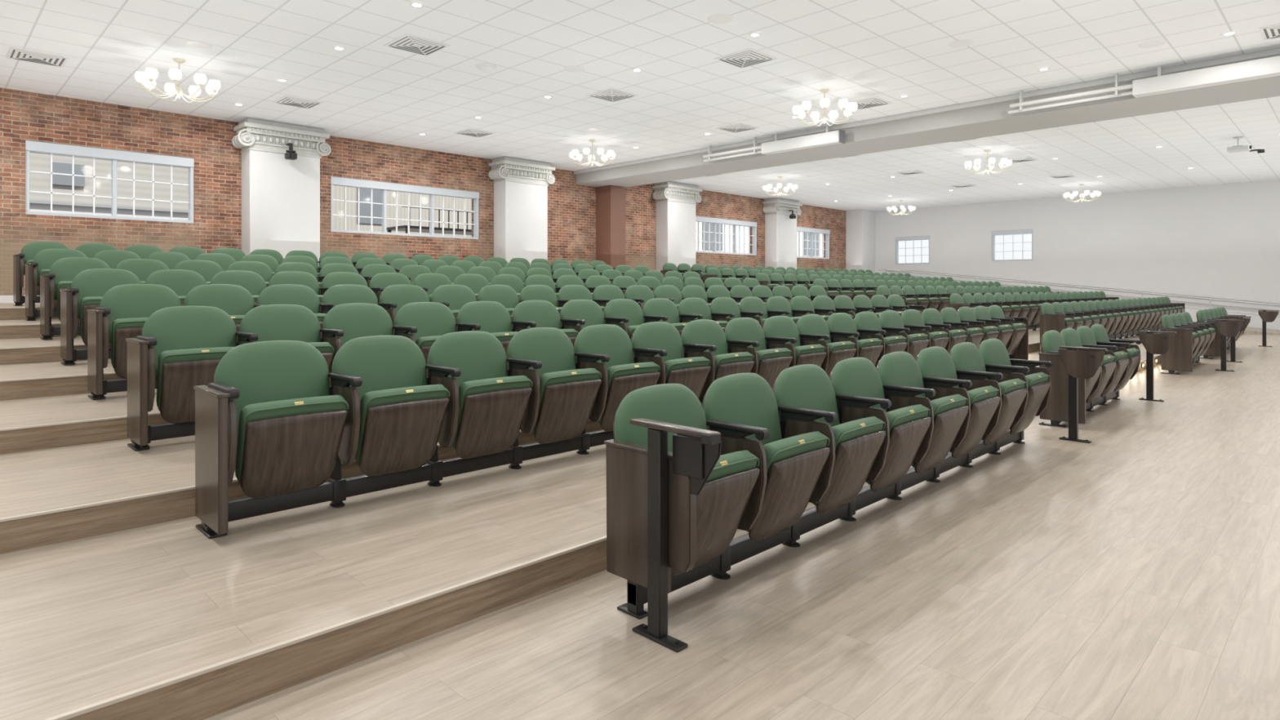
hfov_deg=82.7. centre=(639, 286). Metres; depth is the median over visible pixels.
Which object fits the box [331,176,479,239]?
window
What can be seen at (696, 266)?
chair
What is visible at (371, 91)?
ceiling
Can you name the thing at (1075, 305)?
chair
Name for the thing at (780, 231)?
pilaster
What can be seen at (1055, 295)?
chair
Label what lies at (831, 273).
chair
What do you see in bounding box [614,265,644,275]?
chair
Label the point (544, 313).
chair
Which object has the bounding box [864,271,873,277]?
chair
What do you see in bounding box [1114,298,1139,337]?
chair
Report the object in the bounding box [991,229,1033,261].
window
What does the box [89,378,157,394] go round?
rail
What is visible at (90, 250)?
chair
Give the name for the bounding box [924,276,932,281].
chair
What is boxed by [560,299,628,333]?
chair
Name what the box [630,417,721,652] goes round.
desk
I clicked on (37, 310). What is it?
rail
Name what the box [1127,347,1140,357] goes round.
seat cushion
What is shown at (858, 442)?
seat cushion
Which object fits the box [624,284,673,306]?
chair
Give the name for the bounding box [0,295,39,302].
baseboard
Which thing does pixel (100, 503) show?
stair nosing
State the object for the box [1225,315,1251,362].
desk
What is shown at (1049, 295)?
chair
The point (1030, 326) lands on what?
rail
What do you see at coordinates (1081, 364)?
desk
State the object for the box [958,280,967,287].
chair
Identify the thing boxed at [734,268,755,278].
chair
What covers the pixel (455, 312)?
seat cushion
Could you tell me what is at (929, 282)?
chair
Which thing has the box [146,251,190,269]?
chair
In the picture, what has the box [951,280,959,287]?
chair
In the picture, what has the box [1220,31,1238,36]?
recessed light
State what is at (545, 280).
chair
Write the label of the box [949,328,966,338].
seat cushion
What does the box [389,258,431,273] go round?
chair
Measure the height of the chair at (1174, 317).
0.869 m
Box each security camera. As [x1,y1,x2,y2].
[284,142,297,159]
[788,209,795,218]
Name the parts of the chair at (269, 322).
backrest, seat panel, armrest, panel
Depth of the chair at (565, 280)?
10.73 m
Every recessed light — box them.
[232,102,244,106]
[275,78,288,82]
[332,45,346,50]
[408,1,425,8]
[542,95,553,98]
[631,68,643,72]
[748,31,762,37]
[898,94,909,97]
[1036,66,1050,71]
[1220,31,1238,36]
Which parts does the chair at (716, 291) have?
backrest, armrest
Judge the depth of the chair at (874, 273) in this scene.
23.65 m
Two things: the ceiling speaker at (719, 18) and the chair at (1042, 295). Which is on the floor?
the chair at (1042, 295)
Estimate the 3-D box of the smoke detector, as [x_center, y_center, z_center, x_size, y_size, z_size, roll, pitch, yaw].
[-2.121,-3.012,10.041,0.280,0.074,0.280,0,0,-45]
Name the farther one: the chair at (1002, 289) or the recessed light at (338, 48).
the chair at (1002, 289)
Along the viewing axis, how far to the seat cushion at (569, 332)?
6.60 m
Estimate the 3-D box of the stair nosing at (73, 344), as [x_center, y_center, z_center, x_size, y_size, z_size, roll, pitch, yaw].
[1.151,0.553,13.345,30.500,0.013,0.019,0,0,-45]
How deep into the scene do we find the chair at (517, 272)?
11.83 m
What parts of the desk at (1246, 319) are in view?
post, desk arm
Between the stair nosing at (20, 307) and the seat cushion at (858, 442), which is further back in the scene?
the stair nosing at (20, 307)
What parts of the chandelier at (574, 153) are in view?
lamp shade, lamp shade, lamp shade, lamp shade, lamp shade, stem, lamp shade, lamp shade, lamp shade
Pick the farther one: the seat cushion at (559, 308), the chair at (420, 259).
the chair at (420, 259)
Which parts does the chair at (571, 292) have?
backrest, armrest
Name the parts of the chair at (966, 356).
backrest, leg, seat panel, armrest, panel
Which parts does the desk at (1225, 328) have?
post, foot plate, desk arm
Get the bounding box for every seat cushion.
[111,317,148,368]
[155,346,234,411]
[229,315,244,324]
[235,395,348,484]
[307,342,333,352]
[314,313,326,321]
[354,384,449,465]
[415,335,441,348]
[450,309,459,316]
[451,375,533,448]
[490,331,518,341]
[506,308,514,315]
[531,368,601,435]
[555,306,562,313]
[559,328,578,337]
[597,361,660,424]
[626,324,639,336]
[664,356,711,383]
[670,322,687,329]
[701,351,754,403]
[706,449,759,481]
[715,320,728,327]
[746,431,829,532]
[756,347,792,366]
[761,318,767,325]
[790,316,799,322]
[794,344,826,360]
[812,416,885,506]
[820,315,829,320]
[827,341,856,355]
[857,337,883,351]
[865,404,930,484]
[884,335,906,348]
[907,333,928,345]
[911,394,968,466]
[929,331,948,341]
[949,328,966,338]
[949,385,999,452]
[967,327,983,336]
[981,378,1026,439]
[983,325,999,334]
[999,324,1013,331]
[1008,372,1049,429]
[1013,323,1026,329]
[1102,354,1115,365]
[1114,351,1128,361]
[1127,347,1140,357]
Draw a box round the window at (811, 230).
[796,226,830,258]
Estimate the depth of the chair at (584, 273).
12.96 m
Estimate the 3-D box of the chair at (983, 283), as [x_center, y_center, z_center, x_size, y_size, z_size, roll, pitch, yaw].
[10.743,0.264,22.339,0.585,0.869,0.424,0,0,-45]
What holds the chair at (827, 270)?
on the floor
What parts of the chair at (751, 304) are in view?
backrest, armrest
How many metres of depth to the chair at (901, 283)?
18.38 m
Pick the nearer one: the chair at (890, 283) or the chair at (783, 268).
the chair at (890, 283)
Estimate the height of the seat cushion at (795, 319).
0.435 m
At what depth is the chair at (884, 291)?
14.58 m
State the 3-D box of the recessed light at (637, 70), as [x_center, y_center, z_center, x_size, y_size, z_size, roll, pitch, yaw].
[-0.042,-3.045,10.225,0.168,0.009,0.168,0,0,-45]
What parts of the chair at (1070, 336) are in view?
backrest, leg, armrest, seat panel, panel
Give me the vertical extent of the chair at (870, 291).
0.869 m
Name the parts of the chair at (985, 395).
backrest, leg, seat panel, armrest, panel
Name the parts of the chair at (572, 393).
backrest, seat panel, leg, armrest, panel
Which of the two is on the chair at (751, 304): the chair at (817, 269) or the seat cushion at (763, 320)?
the seat cushion at (763, 320)
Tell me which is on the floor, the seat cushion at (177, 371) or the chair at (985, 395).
the chair at (985, 395)
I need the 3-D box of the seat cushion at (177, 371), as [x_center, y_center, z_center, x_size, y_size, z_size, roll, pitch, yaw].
[-2.777,0.601,4.595,0.478,0.435,0.247,0,0,-45]
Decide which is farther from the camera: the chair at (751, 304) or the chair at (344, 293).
the chair at (751, 304)
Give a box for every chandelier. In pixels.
[134,58,220,102]
[568,139,615,166]
[762,176,798,195]
[791,88,857,126]
[886,200,915,215]
[964,150,1012,174]
[1062,183,1101,202]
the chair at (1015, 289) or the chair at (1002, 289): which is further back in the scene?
the chair at (1015, 289)
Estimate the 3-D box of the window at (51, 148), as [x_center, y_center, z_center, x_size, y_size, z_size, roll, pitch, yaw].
[-8.841,-1.710,12.224,2.315,1.160,0.170,0,0,-45]
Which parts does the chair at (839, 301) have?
backrest, armrest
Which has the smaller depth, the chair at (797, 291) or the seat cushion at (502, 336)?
the seat cushion at (502, 336)
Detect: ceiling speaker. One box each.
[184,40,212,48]
[564,66,585,72]
[584,127,599,131]
[707,13,733,23]
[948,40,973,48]
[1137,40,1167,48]
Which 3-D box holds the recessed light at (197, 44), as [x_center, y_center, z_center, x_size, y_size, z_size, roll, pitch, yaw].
[-5.558,-3.043,9.150,0.300,0.011,0.300,0,0,-45]
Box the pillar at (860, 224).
[845,209,875,273]
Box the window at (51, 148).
[25,140,194,223]
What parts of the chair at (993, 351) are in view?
backrest, leg, seat panel, armrest, panel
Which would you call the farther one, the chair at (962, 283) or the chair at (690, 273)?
the chair at (962, 283)
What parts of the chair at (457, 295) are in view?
backrest, seat panel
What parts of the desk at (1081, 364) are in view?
post, foot plate, desk arm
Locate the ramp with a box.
[1195,321,1279,335]
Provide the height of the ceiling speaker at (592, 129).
0.011 m
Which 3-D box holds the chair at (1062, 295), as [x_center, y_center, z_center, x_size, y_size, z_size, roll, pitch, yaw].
[10.814,0.560,18.308,0.585,0.869,0.424,0,0,-45]
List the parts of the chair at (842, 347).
backrest, seat panel, armrest, panel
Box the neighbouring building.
[695,221,822,257]
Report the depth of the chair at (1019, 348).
10.76 m
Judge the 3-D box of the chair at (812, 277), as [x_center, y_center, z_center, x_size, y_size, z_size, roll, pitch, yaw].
[4.535,0.116,18.252,0.585,0.869,0.424,0,0,-45]
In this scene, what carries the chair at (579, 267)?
on the floor
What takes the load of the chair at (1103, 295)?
on the floor
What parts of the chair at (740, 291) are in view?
backrest, armrest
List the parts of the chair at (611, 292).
backrest, armrest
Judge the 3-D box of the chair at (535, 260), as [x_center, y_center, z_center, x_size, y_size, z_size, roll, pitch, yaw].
[-2.045,-0.180,15.773,0.585,0.869,0.424,0,0,-45]
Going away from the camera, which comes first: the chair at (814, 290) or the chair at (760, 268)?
the chair at (814, 290)
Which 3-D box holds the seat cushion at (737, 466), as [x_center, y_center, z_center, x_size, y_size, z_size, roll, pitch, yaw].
[0.256,0.897,2.947,0.478,0.435,0.247,0,0,-45]
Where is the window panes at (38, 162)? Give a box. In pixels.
[29,151,471,236]
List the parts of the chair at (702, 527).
panel, backrest, seat panel, leg, armrest, panel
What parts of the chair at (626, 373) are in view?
backrest, seat panel, leg, armrest, panel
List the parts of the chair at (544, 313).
backrest, armrest, seat panel, panel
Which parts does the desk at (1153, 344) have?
post, foot plate, desk arm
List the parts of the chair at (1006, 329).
backrest, armrest, panel, seat panel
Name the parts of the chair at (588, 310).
backrest, armrest, panel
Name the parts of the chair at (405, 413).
backrest, seat panel, leg, armrest, panel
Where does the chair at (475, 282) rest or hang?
on the floor
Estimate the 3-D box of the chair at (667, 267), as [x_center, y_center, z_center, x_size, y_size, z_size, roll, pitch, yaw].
[0.873,-0.180,18.691,0.661,0.869,0.422,0,0,-45]
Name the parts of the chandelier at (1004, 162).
lamp shade, lamp shade, lamp shade, stem, lamp shade, lamp shade, lamp shade, lamp shade, lamp shade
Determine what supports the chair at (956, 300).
on the floor
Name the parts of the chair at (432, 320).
backrest, seat panel, armrest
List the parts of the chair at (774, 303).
backrest, panel, armrest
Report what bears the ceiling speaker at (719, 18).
attached to the ceiling
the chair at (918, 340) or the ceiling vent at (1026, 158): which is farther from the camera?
the ceiling vent at (1026, 158)
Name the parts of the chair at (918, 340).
backrest, armrest, seat panel, panel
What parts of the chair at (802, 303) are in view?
backrest, armrest, panel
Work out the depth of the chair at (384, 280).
8.73 m
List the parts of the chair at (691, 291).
backrest, armrest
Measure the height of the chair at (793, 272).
0.869 m
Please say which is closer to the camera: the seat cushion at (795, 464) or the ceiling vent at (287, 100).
the seat cushion at (795, 464)
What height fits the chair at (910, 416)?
0.869 m
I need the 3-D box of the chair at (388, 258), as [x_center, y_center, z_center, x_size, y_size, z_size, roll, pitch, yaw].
[-4.421,-0.180,13.398,0.585,0.869,0.424,0,0,-45]
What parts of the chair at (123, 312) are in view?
panel, leg, armrest, panel, seat panel, backrest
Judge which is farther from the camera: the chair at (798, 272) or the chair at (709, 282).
the chair at (798, 272)
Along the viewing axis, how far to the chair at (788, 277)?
17.50 m
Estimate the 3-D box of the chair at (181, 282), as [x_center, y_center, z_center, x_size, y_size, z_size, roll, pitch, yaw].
[-4.477,0.264,7.118,0.585,0.869,0.424,0,0,-45]
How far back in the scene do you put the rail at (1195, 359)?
12.08 m
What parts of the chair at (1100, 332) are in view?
backrest, leg, armrest, seat panel, panel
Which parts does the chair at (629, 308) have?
backrest, armrest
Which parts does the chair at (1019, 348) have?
backrest, seat panel, armrest, panel, panel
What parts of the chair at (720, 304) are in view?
backrest, armrest, panel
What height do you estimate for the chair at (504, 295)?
0.869 m
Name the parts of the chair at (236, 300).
backrest, seat panel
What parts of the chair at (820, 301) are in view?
backrest, armrest, panel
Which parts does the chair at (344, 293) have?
backrest, armrest, panel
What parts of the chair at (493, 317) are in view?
backrest, seat panel, panel, armrest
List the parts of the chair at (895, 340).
backrest, seat panel, armrest, panel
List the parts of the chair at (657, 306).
backrest, panel, armrest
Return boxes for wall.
[0,87,845,295]
[875,179,1279,329]
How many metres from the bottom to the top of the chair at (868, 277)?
0.869 m
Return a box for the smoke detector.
[475,62,497,72]
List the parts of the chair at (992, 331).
backrest, armrest, panel, seat panel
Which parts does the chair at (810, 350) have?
backrest, seat panel, armrest, panel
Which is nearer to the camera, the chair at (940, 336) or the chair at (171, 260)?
the chair at (940, 336)
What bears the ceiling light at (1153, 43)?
attached to the ceiling
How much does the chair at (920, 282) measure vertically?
0.869 m
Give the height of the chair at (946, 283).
0.869 m
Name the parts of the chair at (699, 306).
backrest, armrest, panel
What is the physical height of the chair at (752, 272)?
0.869 m
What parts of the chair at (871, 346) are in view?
backrest, seat panel, armrest, panel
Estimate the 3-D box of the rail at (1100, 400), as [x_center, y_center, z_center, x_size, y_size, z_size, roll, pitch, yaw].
[4.653,1.207,7.538,2.360,0.090,0.058,0,0,-45]
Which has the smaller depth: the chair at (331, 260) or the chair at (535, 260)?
the chair at (331, 260)
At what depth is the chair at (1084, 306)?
14.01 m
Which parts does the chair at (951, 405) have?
backrest, leg, seat panel, armrest, panel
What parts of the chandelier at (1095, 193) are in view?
lamp shade, lamp shade, lamp shade, lamp shade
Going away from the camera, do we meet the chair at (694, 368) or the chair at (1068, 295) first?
the chair at (694, 368)
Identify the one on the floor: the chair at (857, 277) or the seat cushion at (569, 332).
the chair at (857, 277)
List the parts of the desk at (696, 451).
post, foot plate, desk arm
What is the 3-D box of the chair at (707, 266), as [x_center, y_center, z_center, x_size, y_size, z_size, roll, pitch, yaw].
[2.088,-0.180,19.906,0.585,0.869,0.424,0,0,-45]
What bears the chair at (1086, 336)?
on the floor
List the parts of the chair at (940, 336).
backrest, armrest, panel, seat panel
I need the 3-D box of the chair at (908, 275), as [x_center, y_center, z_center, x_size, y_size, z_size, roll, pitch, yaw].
[9.461,-0.032,25.228,0.616,0.869,0.422,0,0,-45]
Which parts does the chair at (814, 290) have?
backrest, armrest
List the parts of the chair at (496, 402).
backrest, seat panel, leg, armrest, panel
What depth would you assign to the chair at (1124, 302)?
16.35 m
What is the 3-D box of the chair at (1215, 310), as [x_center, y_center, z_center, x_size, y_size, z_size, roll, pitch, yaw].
[11.606,0.856,14.419,0.585,0.869,0.424,0,0,-45]
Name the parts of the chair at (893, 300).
backrest, armrest, panel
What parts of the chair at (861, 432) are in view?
backrest, leg, seat panel, armrest, panel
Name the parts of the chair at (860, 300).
backrest, panel, armrest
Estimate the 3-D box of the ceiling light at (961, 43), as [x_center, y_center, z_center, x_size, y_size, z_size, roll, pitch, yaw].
[4.030,-3.043,9.122,0.300,0.011,0.300,0,0,-45]
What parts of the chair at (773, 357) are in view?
backrest, seat panel, armrest, panel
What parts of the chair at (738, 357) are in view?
backrest, seat panel, armrest, panel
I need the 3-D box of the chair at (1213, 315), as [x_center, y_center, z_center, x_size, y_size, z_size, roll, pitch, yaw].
[11.210,0.856,14.023,0.585,0.869,0.424,0,0,-45]
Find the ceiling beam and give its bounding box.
[573,47,1279,186]
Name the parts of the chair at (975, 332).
backrest, armrest, panel, seat panel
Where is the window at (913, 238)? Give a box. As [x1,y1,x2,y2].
[895,235,929,264]
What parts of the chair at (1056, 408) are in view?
armrest, backrest, panel, armrest, seat panel, panel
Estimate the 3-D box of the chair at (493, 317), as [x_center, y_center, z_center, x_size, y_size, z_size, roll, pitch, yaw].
[-1.239,0.560,6.256,0.585,0.869,0.424,0,0,-45]
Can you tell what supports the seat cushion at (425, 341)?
on the chair at (432, 320)
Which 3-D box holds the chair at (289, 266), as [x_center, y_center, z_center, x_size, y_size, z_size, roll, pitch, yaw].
[-4.350,0.116,9.367,0.585,0.869,0.424,0,0,-45]
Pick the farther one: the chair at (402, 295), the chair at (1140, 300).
the chair at (1140, 300)
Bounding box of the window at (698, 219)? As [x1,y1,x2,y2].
[695,215,756,255]
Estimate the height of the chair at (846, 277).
0.869 m
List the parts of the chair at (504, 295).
backrest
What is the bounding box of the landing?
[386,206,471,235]
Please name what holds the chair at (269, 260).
on the floor
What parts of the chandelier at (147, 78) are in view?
lamp shade, lamp shade, lamp shade, arm, arm, arm, lamp shade, lamp shade, arm, stem, arm, arm, lamp shade, arm, arm, lamp shade, lamp shade, lamp shade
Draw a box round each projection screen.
[702,124,844,162]
[1008,55,1279,114]
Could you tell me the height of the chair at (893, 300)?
0.869 m
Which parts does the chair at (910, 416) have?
backrest, leg, seat panel, armrest, panel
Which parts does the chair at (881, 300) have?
backrest, panel, armrest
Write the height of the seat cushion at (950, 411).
0.435 m
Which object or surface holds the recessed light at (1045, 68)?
in the ceiling
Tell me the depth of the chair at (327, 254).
12.66 m
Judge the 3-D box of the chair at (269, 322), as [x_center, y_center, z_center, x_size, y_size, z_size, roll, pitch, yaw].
[-2.426,0.560,5.068,0.585,0.869,0.424,0,0,-45]
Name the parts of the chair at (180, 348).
panel, leg, armrest, panel, backrest, seat panel, panel, armrest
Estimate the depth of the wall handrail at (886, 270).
23.30 m
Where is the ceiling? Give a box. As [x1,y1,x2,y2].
[0,0,1279,211]
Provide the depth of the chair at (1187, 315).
12.07 m
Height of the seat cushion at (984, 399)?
0.435 m
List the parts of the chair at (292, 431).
panel, armrest, panel, backrest, seat panel, leg, armrest, panel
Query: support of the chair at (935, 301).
on the floor
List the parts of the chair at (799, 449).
backrest, seat panel, leg, armrest, panel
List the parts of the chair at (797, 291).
backrest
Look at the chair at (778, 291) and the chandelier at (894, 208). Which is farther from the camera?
the chandelier at (894, 208)
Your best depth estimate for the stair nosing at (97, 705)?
2.35 m
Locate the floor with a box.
[0,302,1279,719]
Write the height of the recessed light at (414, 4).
0.009 m
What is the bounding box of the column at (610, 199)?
[595,185,625,268]
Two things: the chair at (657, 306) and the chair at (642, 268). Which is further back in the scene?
the chair at (642, 268)
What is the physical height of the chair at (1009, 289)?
0.869 m
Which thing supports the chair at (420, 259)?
on the floor
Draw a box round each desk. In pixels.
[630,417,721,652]
[1057,346,1106,443]
[1138,330,1176,401]
[1214,319,1244,371]
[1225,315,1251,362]
[1257,310,1279,346]
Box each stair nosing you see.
[0,306,39,308]
[0,323,60,325]
[0,342,1039,522]
[0,344,85,349]
[0,372,115,382]
[0,412,160,431]
[44,354,1160,719]
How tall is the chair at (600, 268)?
0.869 m
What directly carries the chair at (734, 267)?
on the floor
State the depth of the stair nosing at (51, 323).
7.72 m
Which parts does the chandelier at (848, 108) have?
lamp shade, lamp shade, lamp shade, arm, arm, arm, lamp shade, stem, lamp shade, lamp shade, arm, arm, arm, lamp shade, lamp shade, lamp shade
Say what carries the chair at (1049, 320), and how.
on the floor
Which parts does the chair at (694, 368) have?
backrest, seat panel, armrest, panel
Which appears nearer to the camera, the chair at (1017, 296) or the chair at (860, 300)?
the chair at (860, 300)
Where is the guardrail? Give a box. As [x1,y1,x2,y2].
[879,269,1279,317]
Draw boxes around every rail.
[13,296,39,302]
[26,309,57,317]
[41,325,79,336]
[62,347,111,360]
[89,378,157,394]
[130,422,195,443]
[201,355,1010,526]
[627,429,1020,605]
[1028,324,1039,329]
[1050,390,1117,422]
[1109,325,1161,338]
[1168,356,1198,371]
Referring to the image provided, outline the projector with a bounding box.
[1226,136,1265,153]
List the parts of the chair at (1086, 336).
backrest, leg, armrest, seat panel, panel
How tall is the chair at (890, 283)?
0.869 m
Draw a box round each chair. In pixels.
[13,241,68,306]
[24,248,87,320]
[39,257,110,339]
[59,268,141,365]
[75,243,117,257]
[86,284,181,399]
[93,249,140,268]
[115,258,168,284]
[124,244,163,258]
[125,306,257,451]
[144,269,206,306]
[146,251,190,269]
[169,246,205,260]
[173,259,222,284]
[183,284,262,342]
[193,340,362,538]
[195,253,235,271]
[209,270,266,304]
[210,248,245,262]
[226,261,272,287]
[240,254,279,275]
[240,304,343,386]
[249,248,283,265]
[257,284,337,338]
[268,271,329,311]
[274,262,325,293]
[280,255,321,281]
[285,250,320,267]
[319,251,356,266]
[319,256,363,275]
[319,262,372,287]
[320,271,383,302]
[321,284,396,335]
[322,302,417,345]
[332,335,461,486]
[351,252,390,265]
[355,257,399,273]
[360,264,410,279]
[368,272,427,293]
[379,284,448,314]
[382,253,419,265]
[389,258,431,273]
[394,302,480,377]
[399,265,431,284]
[410,254,434,265]
[413,273,452,302]
[421,259,447,273]
[427,330,542,469]
[431,284,476,332]
[434,265,465,284]
[437,255,459,266]
[450,260,475,274]
[453,273,488,301]
[457,301,536,369]
[462,256,484,266]
[466,266,496,284]
[477,284,525,328]
[478,261,502,275]
[487,257,507,267]
[490,274,524,298]
[497,266,526,285]
[504,262,528,276]
[506,327,609,454]
[509,257,530,269]
[511,300,585,346]
[519,284,569,326]
[524,275,561,304]
[525,267,557,286]
[528,262,553,276]
[530,258,552,270]
[551,259,574,270]
[551,262,578,275]
[552,268,586,284]
[555,275,595,296]
[557,284,611,311]
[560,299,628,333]
[570,259,595,269]
[573,263,602,275]
[573,324,666,431]
[577,268,613,284]
[584,275,627,295]
[589,260,615,269]
[591,284,644,310]
[595,264,624,275]
[601,269,637,281]
[603,298,667,340]
[604,383,769,618]
[612,275,653,290]
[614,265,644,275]
[623,270,644,284]
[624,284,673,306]
[631,321,716,402]
[633,265,664,277]
[637,275,661,293]
[642,297,702,335]
[644,270,664,284]
[653,284,685,308]
[660,262,688,277]
[661,276,684,293]
[664,271,684,283]
[677,263,702,277]
[677,297,734,331]
[680,284,718,306]
[680,319,759,403]
[683,271,705,283]
[683,276,708,292]
[691,263,706,279]
[702,373,837,546]
[703,267,732,283]
[703,277,732,292]
[705,264,720,272]
[706,284,744,306]
[709,297,763,328]
[718,264,735,271]
[720,267,746,282]
[723,277,753,292]
[724,317,796,389]
[729,284,769,304]
[730,265,748,272]
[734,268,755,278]
[738,296,789,325]
[742,265,760,272]
[742,277,773,291]
[747,268,769,277]
[751,284,791,302]
[754,266,773,272]
[755,272,782,287]
[760,269,783,276]
[762,315,830,372]
[764,266,775,271]
[764,296,813,324]
[769,273,796,290]
[771,284,809,302]
[772,364,891,521]
[773,269,795,276]
[776,266,786,272]
[782,273,808,290]
[784,270,796,276]
[786,266,796,272]
[789,295,835,321]
[791,285,817,302]
[795,267,806,272]
[795,270,808,277]
[795,273,813,288]
[795,314,859,377]
[805,267,814,273]
[807,270,817,276]
[808,274,827,284]
[808,285,837,301]
[812,278,841,295]
[812,295,856,319]
[814,267,823,273]
[817,271,831,277]
[820,274,839,283]
[824,268,837,274]
[826,279,854,300]
[826,312,886,367]
[827,271,843,277]
[829,357,935,500]
[831,274,852,282]
[832,268,840,273]
[832,295,875,315]
[837,271,846,276]
[840,279,866,297]
[841,268,848,273]
[842,275,864,283]
[846,271,863,278]
[852,279,877,299]
[852,294,893,317]
[853,275,875,282]
[853,311,910,355]
[855,271,873,278]
[857,269,865,274]
[863,275,874,281]
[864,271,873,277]
[864,279,889,288]
[870,294,909,315]
[872,272,881,276]
[873,275,886,282]
[875,280,890,288]
[875,285,906,305]
[875,351,972,482]
[878,310,931,359]
[880,272,888,277]
[882,275,897,282]
[886,280,902,288]
[887,294,925,313]
[888,272,896,277]
[888,285,919,305]
[891,275,906,282]
[896,272,903,278]
[896,280,914,288]
[900,275,908,281]
[900,309,951,352]
[902,285,930,308]
[903,273,911,278]
[906,280,924,288]
[908,275,925,283]
[913,285,941,311]
[915,280,935,288]
[915,346,1003,467]
[916,276,925,282]
[920,308,968,353]
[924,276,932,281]
[924,285,951,312]
[925,280,946,288]
[931,276,939,282]
[933,280,955,288]
[935,285,961,296]
[938,276,946,282]
[939,306,985,347]
[942,280,951,287]
[945,285,970,296]
[946,276,953,282]
[946,293,982,311]
[949,342,1029,454]
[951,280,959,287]
[955,285,975,296]
[956,306,1000,340]
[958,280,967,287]
[961,293,992,309]
[964,285,985,295]
[965,280,974,287]
[973,280,982,287]
[973,285,995,294]
[973,293,1003,309]
[973,306,1014,349]
[977,338,1052,443]
[980,280,988,286]
[981,285,1004,294]
[983,293,1012,316]
[986,281,994,287]
[987,305,1029,363]
[989,285,1012,294]
[993,281,1000,287]
[993,292,1022,316]
[997,285,1018,293]
[1003,292,1030,318]
[1004,285,1022,293]
[1012,285,1030,293]
[1012,292,1039,324]
[1018,285,1037,293]
[1020,292,1046,330]
[1025,285,1044,293]
[1029,292,1054,304]
[1031,285,1051,293]
[1036,292,1061,302]
[1038,285,1052,293]
[1038,329,1102,427]
[1039,302,1075,351]
[1044,285,1060,293]
[1044,291,1068,303]
[1051,291,1075,303]
[1051,302,1084,330]
[1058,291,1081,302]
[1059,328,1117,411]
[1061,301,1092,327]
[1065,291,1087,302]
[1070,301,1100,325]
[1071,291,1093,301]
[1075,325,1129,405]
[1077,291,1098,302]
[1078,300,1107,328]
[1083,291,1103,301]
[1086,300,1115,333]
[1088,291,1109,300]
[1089,324,1141,399]
[1093,291,1114,300]
[1093,299,1121,338]
[1099,290,1119,300]
[1101,299,1128,338]
[1107,299,1133,338]
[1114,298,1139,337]
[1120,298,1145,336]
[1126,298,1150,335]
[1131,297,1155,333]
[1137,297,1159,333]
[1142,297,1164,331]
[1146,297,1168,331]
[1151,297,1173,330]
[1155,297,1177,314]
[1160,297,1181,313]
[1160,314,1199,374]
[1164,296,1185,313]
[1168,313,1204,358]
[1176,312,1210,365]
[1182,311,1215,363]
[1195,309,1220,359]
[1203,308,1230,341]
[1208,308,1230,344]
[1212,307,1236,351]
[1216,306,1240,349]
[1220,306,1245,347]
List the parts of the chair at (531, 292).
backrest, armrest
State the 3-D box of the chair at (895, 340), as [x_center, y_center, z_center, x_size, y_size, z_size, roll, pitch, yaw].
[2.629,0.708,7.932,0.585,0.869,0.424,0,0,-45]
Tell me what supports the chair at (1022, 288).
on the floor
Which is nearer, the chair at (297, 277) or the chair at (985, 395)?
the chair at (985, 395)
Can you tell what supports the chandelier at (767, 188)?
hanging from the ceiling
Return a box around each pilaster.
[231,117,331,261]
[488,156,555,264]
[652,181,702,271]
[762,197,802,269]
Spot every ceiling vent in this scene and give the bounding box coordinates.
[5,47,69,67]
[272,95,323,108]
[383,33,450,56]
[453,128,494,137]
[586,88,637,102]
[714,48,777,68]
[716,123,758,133]
[848,96,892,109]
[895,169,924,174]
[949,183,977,187]
[1010,156,1038,162]
[1048,173,1079,178]
[1258,23,1279,39]
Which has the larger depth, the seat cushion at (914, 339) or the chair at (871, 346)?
the seat cushion at (914, 339)
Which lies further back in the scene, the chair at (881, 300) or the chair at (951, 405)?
the chair at (881, 300)
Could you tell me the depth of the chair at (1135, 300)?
17.15 m
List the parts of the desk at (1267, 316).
post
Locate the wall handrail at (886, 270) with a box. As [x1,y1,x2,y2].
[885,270,1279,311]
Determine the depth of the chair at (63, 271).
7.59 m
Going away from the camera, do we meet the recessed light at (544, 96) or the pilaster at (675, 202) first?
the recessed light at (544, 96)
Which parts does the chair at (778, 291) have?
backrest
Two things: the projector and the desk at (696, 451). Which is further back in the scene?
the projector
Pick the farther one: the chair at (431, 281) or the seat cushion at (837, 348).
the chair at (431, 281)
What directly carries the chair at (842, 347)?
on the floor
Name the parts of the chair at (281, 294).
backrest, seat panel, panel, armrest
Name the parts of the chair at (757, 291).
backrest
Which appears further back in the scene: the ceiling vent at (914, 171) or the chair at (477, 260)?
the ceiling vent at (914, 171)
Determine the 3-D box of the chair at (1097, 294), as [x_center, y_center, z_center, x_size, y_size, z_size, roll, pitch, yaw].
[13.190,0.560,20.684,0.585,0.869,0.424,0,0,-45]
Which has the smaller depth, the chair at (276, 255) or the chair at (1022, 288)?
the chair at (276, 255)
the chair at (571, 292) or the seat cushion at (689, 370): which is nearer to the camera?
the seat cushion at (689, 370)
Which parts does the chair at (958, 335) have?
backrest, armrest, panel, seat panel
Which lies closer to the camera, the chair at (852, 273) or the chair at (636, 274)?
the chair at (636, 274)
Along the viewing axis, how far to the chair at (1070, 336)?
7.26 m
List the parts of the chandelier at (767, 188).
lamp shade, lamp shade, lamp shade, lamp shade, lamp shade, lamp shade, lamp shade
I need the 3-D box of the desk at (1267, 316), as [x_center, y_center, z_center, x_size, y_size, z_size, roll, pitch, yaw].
[13.502,0.897,15.609,0.084,0.786,0.340,0,0,-45]
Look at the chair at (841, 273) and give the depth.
22.06 m
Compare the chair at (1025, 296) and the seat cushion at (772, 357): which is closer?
the seat cushion at (772, 357)
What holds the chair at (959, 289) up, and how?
on the floor
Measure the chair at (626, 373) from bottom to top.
0.869 m
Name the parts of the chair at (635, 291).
backrest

